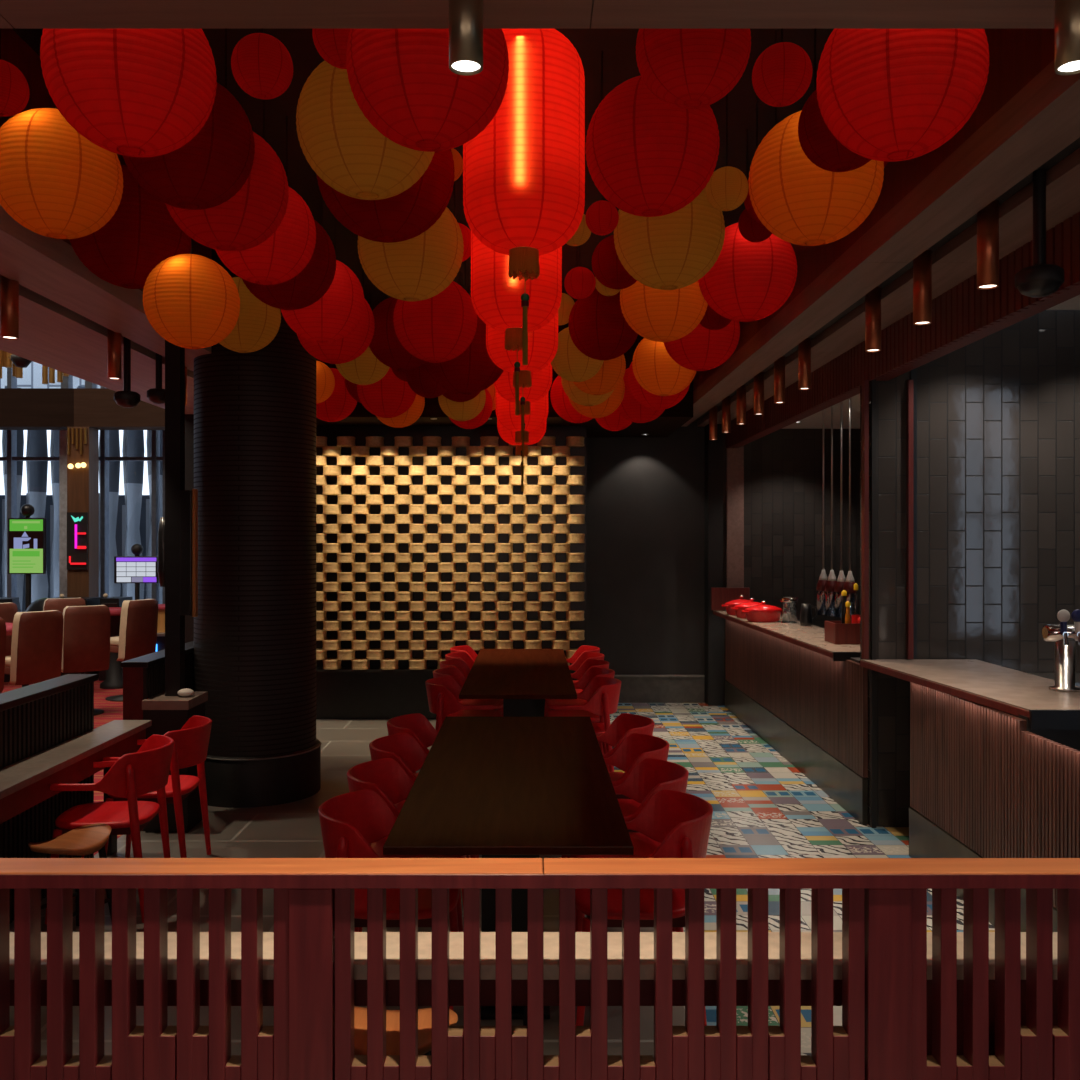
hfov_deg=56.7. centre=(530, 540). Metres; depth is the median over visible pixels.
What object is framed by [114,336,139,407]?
pendant lamp
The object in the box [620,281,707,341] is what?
paper lantern
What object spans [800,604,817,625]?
jug
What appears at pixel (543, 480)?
wall block
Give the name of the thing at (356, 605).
basket
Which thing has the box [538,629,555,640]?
basket
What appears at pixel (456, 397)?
paper lantern
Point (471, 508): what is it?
block
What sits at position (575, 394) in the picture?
paper lantern
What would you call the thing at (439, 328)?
paper lantern
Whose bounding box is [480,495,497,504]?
block
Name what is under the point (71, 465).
globe lamp
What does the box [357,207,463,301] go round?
paper lantern
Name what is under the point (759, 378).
downlight
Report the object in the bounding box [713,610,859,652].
countertop
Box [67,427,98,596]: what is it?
column
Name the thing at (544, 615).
basket
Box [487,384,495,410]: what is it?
paper lantern
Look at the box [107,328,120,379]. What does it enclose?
ceiling spotlight
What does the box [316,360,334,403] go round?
paper lantern
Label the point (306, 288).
paper lantern
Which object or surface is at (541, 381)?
lantern
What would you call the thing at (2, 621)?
gaming chair
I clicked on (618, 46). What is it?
ceiling
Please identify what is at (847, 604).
sauce bottle
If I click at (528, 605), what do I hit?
basket
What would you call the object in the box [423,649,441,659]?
brick
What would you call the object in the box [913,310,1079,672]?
wall
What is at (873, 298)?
recessed light
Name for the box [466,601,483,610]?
basket
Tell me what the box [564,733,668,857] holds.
armchair
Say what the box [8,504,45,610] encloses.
display sign
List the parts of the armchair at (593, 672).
seat, backrest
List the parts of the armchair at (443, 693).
leg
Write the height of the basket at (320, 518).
0.096 m
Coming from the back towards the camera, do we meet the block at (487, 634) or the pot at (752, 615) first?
the block at (487, 634)
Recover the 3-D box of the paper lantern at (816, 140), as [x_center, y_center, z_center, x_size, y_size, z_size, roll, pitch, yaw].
[1.054,-1.702,3.369,0.298,0.897,0.298,0,0,10]
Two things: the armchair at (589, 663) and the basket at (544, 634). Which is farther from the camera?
the basket at (544, 634)
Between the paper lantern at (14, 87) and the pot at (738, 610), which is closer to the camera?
the paper lantern at (14, 87)
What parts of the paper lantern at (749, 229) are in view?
cord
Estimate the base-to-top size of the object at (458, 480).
0.096 m
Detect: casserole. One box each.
[721,595,754,614]
[731,598,761,618]
[741,601,785,621]
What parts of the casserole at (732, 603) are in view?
lid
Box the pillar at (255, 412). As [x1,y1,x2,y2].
[194,249,321,807]
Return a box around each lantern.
[0,29,29,116]
[0,107,122,238]
[40,29,216,157]
[69,165,190,288]
[122,83,254,209]
[142,238,239,348]
[165,29,288,251]
[215,100,315,284]
[219,277,280,352]
[231,29,292,99]
[242,116,335,309]
[281,194,364,342]
[296,61,434,199]
[297,218,374,363]
[312,29,349,68]
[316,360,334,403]
[316,368,356,421]
[317,149,454,242]
[335,346,389,384]
[345,379,360,402]
[346,29,508,151]
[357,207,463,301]
[357,367,415,417]
[369,297,426,369]
[376,394,424,427]
[391,368,406,381]
[393,281,476,362]
[406,364,447,397]
[424,260,502,393]
[438,390,485,420]
[443,391,480,401]
[449,389,492,428]
[451,148,462,180]
[454,148,470,261]
[463,29,584,364]
[471,231,561,415]
[486,312,557,439]
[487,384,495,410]
[494,363,551,457]
[496,391,547,480]
[497,419,546,490]
[550,375,592,422]
[551,246,602,381]
[558,293,574,324]
[561,377,613,405]
[564,245,595,298]
[566,214,590,245]
[568,235,637,360]
[568,379,624,417]
[573,354,625,394]
[585,51,618,234]
[585,76,719,216]
[592,208,636,289]
[595,201,620,295]
[595,410,631,430]
[614,187,724,289]
[616,368,664,422]
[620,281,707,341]
[627,362,689,409]
[632,338,695,395]
[636,29,750,108]
[664,320,739,370]
[698,129,796,321]
[700,305,730,329]
[705,94,748,210]
[738,59,771,241]
[744,31,776,226]
[748,29,883,245]
[752,29,811,106]
[798,90,871,171]
[816,29,988,161]
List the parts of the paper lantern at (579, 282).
cord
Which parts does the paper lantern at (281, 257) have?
cord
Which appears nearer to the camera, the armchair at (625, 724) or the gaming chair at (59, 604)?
the armchair at (625, 724)
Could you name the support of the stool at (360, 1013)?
on the floor
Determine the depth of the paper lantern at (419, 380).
7.16 m
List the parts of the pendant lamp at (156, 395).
stem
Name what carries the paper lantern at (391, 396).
hanging from the ceiling at (618, 46)
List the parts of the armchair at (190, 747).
leg, leg, seat, seat frame, backrest, leg, leg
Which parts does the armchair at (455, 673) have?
backrest, seat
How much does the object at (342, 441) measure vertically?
0.096 m
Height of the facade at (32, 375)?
4.300 m
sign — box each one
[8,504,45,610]
[67,512,87,569]
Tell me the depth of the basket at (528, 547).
9.91 m
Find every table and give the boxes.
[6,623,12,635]
[10,932,1056,1062]
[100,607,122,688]
[383,717,633,1018]
[459,649,576,716]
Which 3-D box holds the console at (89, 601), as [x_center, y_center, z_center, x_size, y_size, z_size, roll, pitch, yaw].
[-5.950,1.240,12.992,0.600,1.120,0.455,0,0,0]
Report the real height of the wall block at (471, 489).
0.096 m
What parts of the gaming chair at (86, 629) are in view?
backrest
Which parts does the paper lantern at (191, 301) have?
cord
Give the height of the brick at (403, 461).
0.096 m
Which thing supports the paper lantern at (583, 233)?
hanging from the ceiling at (618, 46)
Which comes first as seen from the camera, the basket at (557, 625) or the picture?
the basket at (557, 625)
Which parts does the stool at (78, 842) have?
leg, seat, leg, leg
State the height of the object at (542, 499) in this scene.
0.096 m
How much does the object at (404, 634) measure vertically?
0.096 m
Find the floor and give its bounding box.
[2,680,994,1057]
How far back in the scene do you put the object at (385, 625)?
9.92 m
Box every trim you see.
[0,29,211,291]
[0,388,73,429]
[19,284,147,348]
[74,388,164,429]
[316,323,692,390]
[316,668,575,671]
[614,675,704,676]
[693,138,1079,421]
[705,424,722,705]
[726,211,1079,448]
[726,446,743,587]
[861,380,868,658]
[870,380,875,827]
[907,380,912,658]
[910,368,916,657]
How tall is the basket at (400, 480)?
0.096 m
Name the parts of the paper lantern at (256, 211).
cord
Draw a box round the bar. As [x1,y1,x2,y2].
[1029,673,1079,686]
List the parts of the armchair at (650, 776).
seat, backrest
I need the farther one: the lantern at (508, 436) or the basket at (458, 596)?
the basket at (458, 596)
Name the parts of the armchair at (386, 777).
backrest, seat, leg, leg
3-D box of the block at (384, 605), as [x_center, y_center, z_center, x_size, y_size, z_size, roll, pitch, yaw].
[-1.419,0.649,9.992,0.185,0.096,0.185,0,0,28]
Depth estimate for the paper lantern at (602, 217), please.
4.34 m
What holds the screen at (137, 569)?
on the floor
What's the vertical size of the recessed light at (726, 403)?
0.329 m
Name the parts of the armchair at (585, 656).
backrest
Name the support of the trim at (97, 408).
attached to the wall at (189, 418)
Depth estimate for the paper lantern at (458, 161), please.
4.08 m
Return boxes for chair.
[0,602,17,655]
[0,617,5,693]
[4,610,63,686]
[25,598,49,611]
[43,598,85,675]
[61,605,109,715]
[105,599,158,701]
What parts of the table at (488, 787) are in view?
leg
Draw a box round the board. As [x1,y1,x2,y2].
[711,588,749,609]
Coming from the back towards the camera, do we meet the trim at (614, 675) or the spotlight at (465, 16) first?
the trim at (614, 675)
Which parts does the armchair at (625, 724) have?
seat, seat frame, backrest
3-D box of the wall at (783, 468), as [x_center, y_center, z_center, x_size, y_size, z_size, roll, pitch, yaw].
[3.000,0.285,11.000,1.800,3.030,0.100,0,0,0]
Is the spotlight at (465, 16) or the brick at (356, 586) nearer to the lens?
the spotlight at (465, 16)
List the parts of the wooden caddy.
panel, panel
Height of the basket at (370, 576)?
0.096 m
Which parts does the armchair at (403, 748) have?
backrest, seat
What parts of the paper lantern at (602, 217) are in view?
cord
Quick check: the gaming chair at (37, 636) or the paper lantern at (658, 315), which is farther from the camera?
the gaming chair at (37, 636)
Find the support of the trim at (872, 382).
attached to the wall at (892, 693)
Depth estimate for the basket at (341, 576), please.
9.92 m
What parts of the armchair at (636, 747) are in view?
seat, backrest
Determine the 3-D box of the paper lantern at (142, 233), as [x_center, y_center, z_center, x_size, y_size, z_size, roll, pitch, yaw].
[-1.862,-1.667,4.655,0.547,0.966,0.547,0,0,-17]
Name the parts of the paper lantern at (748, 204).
cord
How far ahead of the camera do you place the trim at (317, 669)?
9.93 m
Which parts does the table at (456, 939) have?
panel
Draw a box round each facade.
[0,361,99,387]
[0,495,149,611]
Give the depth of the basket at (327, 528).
9.93 m
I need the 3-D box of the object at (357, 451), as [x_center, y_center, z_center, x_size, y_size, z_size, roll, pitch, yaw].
[-1.704,-0.895,9.994,0.185,0.096,0.185,0,0,-2]
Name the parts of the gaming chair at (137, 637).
seat, seat, backrest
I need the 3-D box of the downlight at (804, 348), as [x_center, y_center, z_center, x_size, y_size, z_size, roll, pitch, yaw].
[1.800,-1.165,6.580,0.080,0.329,0.080,0,0,0]
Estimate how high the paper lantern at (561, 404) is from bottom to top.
1.106 m
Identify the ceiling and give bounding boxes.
[0,0,1054,28]
[0,204,211,413]
[12,20,833,310]
[316,391,692,436]
[681,59,1079,426]
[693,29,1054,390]
[782,394,859,428]
[1047,295,1079,309]
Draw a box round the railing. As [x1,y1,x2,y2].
[0,858,1079,1079]
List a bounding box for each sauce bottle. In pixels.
[841,590,846,623]
[845,601,850,623]
[851,583,859,623]
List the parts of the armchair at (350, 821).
leg, backrest, seat frame, seat, leg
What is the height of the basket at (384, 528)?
0.096 m
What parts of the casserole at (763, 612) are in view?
lid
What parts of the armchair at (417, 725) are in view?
backrest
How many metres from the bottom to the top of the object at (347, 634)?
0.096 m
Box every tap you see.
[1058,631,1068,644]
[1072,631,1079,644]
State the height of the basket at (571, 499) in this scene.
0.096 m
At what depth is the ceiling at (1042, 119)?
4.21 m
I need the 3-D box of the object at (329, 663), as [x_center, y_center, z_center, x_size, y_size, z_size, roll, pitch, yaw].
[-1.988,1.228,10.001,0.185,0.096,0.185,0,0,38]
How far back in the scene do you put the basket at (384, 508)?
9.91 m
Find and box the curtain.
[1,474,162,611]
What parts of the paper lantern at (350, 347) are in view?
cord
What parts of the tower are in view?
tap handle, tap handle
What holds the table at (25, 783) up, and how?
attached to the wall at (35, 718)
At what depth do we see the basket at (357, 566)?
9.92 m
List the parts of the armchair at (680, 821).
leg, leg, seat, seat frame, backrest, leg, leg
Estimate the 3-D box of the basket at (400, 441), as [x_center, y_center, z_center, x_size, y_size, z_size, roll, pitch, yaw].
[-1.272,-0.992,9.994,0.185,0.096,0.185,0,0,9]
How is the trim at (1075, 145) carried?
attached to the ceiling at (1042, 119)
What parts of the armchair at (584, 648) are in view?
backrest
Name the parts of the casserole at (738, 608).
lid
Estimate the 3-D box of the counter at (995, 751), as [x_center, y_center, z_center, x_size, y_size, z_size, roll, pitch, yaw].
[2.436,1.272,4.522,0.729,1.055,3.545,0,0,0]
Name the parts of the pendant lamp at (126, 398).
stem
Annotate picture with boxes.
[10,531,42,548]
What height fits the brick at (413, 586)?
0.096 m
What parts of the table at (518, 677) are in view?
leg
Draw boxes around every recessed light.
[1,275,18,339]
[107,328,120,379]
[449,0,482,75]
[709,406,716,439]
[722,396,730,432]
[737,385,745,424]
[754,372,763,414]
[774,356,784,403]
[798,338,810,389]
[865,286,880,351]
[913,250,931,324]
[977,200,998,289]
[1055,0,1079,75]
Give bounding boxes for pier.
[142,691,207,832]
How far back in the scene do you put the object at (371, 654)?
9.92 m
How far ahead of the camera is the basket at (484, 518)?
9.92 m
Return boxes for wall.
[0,674,98,922]
[121,641,193,830]
[185,414,193,642]
[316,426,585,718]
[586,422,704,674]
[723,429,859,704]
[860,371,909,826]
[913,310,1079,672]
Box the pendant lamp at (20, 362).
[11,354,31,367]
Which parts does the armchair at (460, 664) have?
backrest, seat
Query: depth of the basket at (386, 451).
9.92 m
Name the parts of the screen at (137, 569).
casing, post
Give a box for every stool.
[28,824,111,925]
[354,1006,457,1055]
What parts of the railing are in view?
rail, post, rail, post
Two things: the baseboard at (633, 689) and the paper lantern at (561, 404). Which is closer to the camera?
the paper lantern at (561, 404)
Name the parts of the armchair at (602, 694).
backrest, seat, leg, leg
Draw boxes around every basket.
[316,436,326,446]
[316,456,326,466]
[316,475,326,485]
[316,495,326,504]
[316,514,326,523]
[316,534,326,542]
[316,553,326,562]
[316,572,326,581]
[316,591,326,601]
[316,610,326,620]
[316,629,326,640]
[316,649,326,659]
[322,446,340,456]
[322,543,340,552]
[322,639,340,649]
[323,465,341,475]
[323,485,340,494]
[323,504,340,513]
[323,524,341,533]
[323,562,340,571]
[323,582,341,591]
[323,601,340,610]
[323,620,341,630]
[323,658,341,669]
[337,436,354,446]
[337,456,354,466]
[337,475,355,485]
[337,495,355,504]
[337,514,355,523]
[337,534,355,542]
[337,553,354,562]
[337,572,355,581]
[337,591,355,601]
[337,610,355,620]
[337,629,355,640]
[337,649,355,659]
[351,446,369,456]
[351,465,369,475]
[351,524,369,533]
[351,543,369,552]
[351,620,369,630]
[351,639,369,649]
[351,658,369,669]
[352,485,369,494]
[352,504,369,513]
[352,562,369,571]
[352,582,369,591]
[352,601,369,610]
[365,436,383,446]
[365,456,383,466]
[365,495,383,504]
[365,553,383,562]
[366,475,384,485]
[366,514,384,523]
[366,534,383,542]
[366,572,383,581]
[366,591,383,601]
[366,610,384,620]
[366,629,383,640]
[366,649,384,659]
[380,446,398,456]
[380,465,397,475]
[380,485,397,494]
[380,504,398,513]
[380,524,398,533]
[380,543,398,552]
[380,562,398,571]
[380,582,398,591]
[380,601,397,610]
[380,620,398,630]
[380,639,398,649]
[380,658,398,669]
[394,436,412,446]
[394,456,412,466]
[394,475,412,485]
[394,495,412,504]
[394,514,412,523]
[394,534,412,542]
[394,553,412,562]
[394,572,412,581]
[394,591,412,601]
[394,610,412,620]
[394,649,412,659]
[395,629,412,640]
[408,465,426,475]
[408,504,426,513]
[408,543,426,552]
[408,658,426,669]
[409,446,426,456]
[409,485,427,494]
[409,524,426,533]
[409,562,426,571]
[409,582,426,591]
[409,601,426,610]
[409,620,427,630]
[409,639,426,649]
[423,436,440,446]
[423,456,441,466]
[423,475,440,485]
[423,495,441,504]
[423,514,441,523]
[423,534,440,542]
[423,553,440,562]
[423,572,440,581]
[423,591,441,601]
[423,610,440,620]
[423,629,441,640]
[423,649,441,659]
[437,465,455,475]
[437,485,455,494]
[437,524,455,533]
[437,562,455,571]
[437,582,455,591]
[437,601,455,610]
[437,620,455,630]
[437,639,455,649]
[437,658,445,668]
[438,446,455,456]
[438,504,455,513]
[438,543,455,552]
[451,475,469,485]
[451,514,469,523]
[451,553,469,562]
[451,591,469,601]
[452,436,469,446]
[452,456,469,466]
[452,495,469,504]
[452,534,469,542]
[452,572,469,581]
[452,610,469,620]
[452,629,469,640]
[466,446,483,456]
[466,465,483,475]
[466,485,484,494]
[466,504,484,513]
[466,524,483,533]
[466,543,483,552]
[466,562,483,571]
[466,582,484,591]
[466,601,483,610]
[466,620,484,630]
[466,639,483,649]
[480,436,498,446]
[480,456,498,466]
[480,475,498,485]
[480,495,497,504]
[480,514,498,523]
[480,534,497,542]
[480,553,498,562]
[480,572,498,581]
[480,591,497,601]
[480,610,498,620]
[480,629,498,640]
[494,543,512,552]
[494,582,512,591]
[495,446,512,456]
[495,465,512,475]
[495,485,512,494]
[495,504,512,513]
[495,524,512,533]
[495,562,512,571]
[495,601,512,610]
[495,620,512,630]
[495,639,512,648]
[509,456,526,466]
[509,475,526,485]
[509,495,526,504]
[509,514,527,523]
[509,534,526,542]
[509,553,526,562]
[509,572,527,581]
[509,591,526,601]
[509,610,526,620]
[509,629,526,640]
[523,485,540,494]
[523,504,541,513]
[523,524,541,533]
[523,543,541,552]
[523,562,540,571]
[523,582,540,591]
[523,601,541,610]
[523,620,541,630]
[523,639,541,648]
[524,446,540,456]
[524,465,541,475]
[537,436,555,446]
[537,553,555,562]
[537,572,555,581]
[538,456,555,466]
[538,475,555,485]
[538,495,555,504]
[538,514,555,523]
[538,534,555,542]
[538,591,555,601]
[538,610,555,620]
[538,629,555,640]
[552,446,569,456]
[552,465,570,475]
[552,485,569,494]
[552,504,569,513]
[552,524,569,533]
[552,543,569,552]
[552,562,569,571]
[552,582,569,591]
[552,601,569,610]
[552,620,569,630]
[552,639,569,649]
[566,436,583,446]
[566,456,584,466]
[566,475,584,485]
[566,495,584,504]
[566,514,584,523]
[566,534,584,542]
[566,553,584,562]
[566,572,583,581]
[566,591,584,601]
[566,610,583,620]
[566,629,584,640]
[566,649,576,658]
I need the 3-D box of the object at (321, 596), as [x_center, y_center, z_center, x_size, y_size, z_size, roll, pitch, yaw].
[-2.132,0.552,9.990,0.185,0.096,0.185,0,0,-6]
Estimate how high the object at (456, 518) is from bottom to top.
0.096 m
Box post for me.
[165,340,184,695]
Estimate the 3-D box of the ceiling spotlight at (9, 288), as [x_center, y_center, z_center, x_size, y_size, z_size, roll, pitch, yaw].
[-2.570,-1.165,4.930,0.080,0.329,0.080,0,0,0]
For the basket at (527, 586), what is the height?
0.096 m
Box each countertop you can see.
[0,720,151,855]
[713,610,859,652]
[861,659,1079,710]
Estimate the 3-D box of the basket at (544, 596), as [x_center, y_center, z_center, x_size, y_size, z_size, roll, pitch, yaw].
[0.159,0.552,9.996,0.185,0.096,0.185,0,0,39]
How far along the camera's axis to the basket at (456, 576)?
9.92 m
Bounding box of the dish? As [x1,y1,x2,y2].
[177,688,193,696]
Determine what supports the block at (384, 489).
attached to the wall at (339, 695)
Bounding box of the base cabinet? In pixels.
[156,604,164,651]
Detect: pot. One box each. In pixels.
[726,605,735,614]
[735,607,746,618]
[745,610,781,621]
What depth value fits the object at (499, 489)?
9.91 m
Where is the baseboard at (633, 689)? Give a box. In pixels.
[614,677,704,702]
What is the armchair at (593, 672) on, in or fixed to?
on the floor
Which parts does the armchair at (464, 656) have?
backrest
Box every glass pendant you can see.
[816,410,827,594]
[825,406,836,595]
[834,401,845,596]
[843,399,856,597]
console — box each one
[0,597,20,681]
[56,594,100,674]
[99,593,132,680]
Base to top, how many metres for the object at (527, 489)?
0.096 m
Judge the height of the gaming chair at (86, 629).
1.135 m
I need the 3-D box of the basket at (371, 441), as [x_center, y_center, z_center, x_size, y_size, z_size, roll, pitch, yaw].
[-1.562,-0.992,9.999,0.185,0.096,0.185,0,0,-14]
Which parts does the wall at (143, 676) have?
rail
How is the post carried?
on the pier
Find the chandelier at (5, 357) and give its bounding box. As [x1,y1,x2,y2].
[0,350,68,383]
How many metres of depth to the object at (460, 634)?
9.92 m
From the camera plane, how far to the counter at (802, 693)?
7.71 m
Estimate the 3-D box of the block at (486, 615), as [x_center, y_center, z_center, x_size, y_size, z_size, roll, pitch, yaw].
[-0.415,0.746,9.992,0.185,0.096,0.185,0,0,14]
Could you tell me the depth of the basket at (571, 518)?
9.92 m
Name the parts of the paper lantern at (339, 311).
cord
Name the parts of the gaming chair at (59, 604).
backrest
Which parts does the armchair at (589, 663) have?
seat, backrest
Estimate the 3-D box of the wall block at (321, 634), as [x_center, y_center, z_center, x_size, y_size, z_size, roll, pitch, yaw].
[-2.132,0.939,9.996,0.185,0.096,0.185,0,0,38]
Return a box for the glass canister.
[781,597,797,623]
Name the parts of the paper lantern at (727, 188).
cord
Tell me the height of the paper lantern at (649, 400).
1.077 m
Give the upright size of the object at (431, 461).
0.096 m
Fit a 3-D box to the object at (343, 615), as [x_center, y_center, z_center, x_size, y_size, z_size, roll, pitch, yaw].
[-1.843,0.746,9.995,0.185,0.096,0.185,0,0,-9]
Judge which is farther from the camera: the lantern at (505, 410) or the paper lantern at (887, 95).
the lantern at (505, 410)
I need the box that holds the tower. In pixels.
[1042,609,1079,691]
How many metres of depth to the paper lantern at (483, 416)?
8.33 m
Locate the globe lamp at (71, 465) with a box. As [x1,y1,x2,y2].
[68,462,85,468]
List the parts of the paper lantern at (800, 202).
cord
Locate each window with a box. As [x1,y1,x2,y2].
[0,362,164,603]
[2,386,162,491]
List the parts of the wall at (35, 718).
rail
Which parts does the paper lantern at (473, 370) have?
cord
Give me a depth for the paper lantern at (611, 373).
7.26 m
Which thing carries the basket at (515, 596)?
on the basket at (528, 605)
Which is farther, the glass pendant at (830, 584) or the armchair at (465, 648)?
the armchair at (465, 648)
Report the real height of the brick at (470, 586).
0.096 m
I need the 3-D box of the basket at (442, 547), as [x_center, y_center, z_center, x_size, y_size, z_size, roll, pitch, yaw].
[-0.841,0.070,9.998,0.185,0.096,0.185,0,0,10]
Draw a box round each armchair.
[45,734,173,923]
[103,715,211,857]
[318,789,458,1009]
[347,758,466,931]
[369,733,475,857]
[387,713,478,857]
[425,676,495,731]
[433,667,500,716]
[439,659,502,716]
[445,652,502,716]
[450,645,476,661]
[544,645,599,716]
[546,652,603,716]
[546,659,608,745]
[547,667,614,753]
[550,676,620,771]
[561,713,653,857]
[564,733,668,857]
[568,758,688,931]
[575,789,712,1025]
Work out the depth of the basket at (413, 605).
9.92 m
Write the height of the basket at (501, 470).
0.096 m
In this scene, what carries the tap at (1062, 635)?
on the tower
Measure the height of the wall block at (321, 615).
0.096 m
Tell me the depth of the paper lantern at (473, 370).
6.67 m
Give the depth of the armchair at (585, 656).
9.03 m
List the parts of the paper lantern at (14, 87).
cord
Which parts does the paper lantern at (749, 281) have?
cord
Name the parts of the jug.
handle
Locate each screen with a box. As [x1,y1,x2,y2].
[114,544,158,599]
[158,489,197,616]
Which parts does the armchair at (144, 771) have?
leg, seat frame, seat, backrest, leg, leg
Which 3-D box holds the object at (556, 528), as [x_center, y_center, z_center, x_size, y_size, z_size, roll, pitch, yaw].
[0.298,-0.123,9.995,0.185,0.096,0.185,0,0,9]
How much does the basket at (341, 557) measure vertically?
0.096 m
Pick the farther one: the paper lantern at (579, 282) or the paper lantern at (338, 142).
the paper lantern at (579, 282)
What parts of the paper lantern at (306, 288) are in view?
cord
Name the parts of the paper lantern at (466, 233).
cord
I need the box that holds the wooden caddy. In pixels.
[825,621,859,643]
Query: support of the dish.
on the pier
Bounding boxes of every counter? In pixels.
[713,610,867,824]
[860,659,1079,931]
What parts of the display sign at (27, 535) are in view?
casing, post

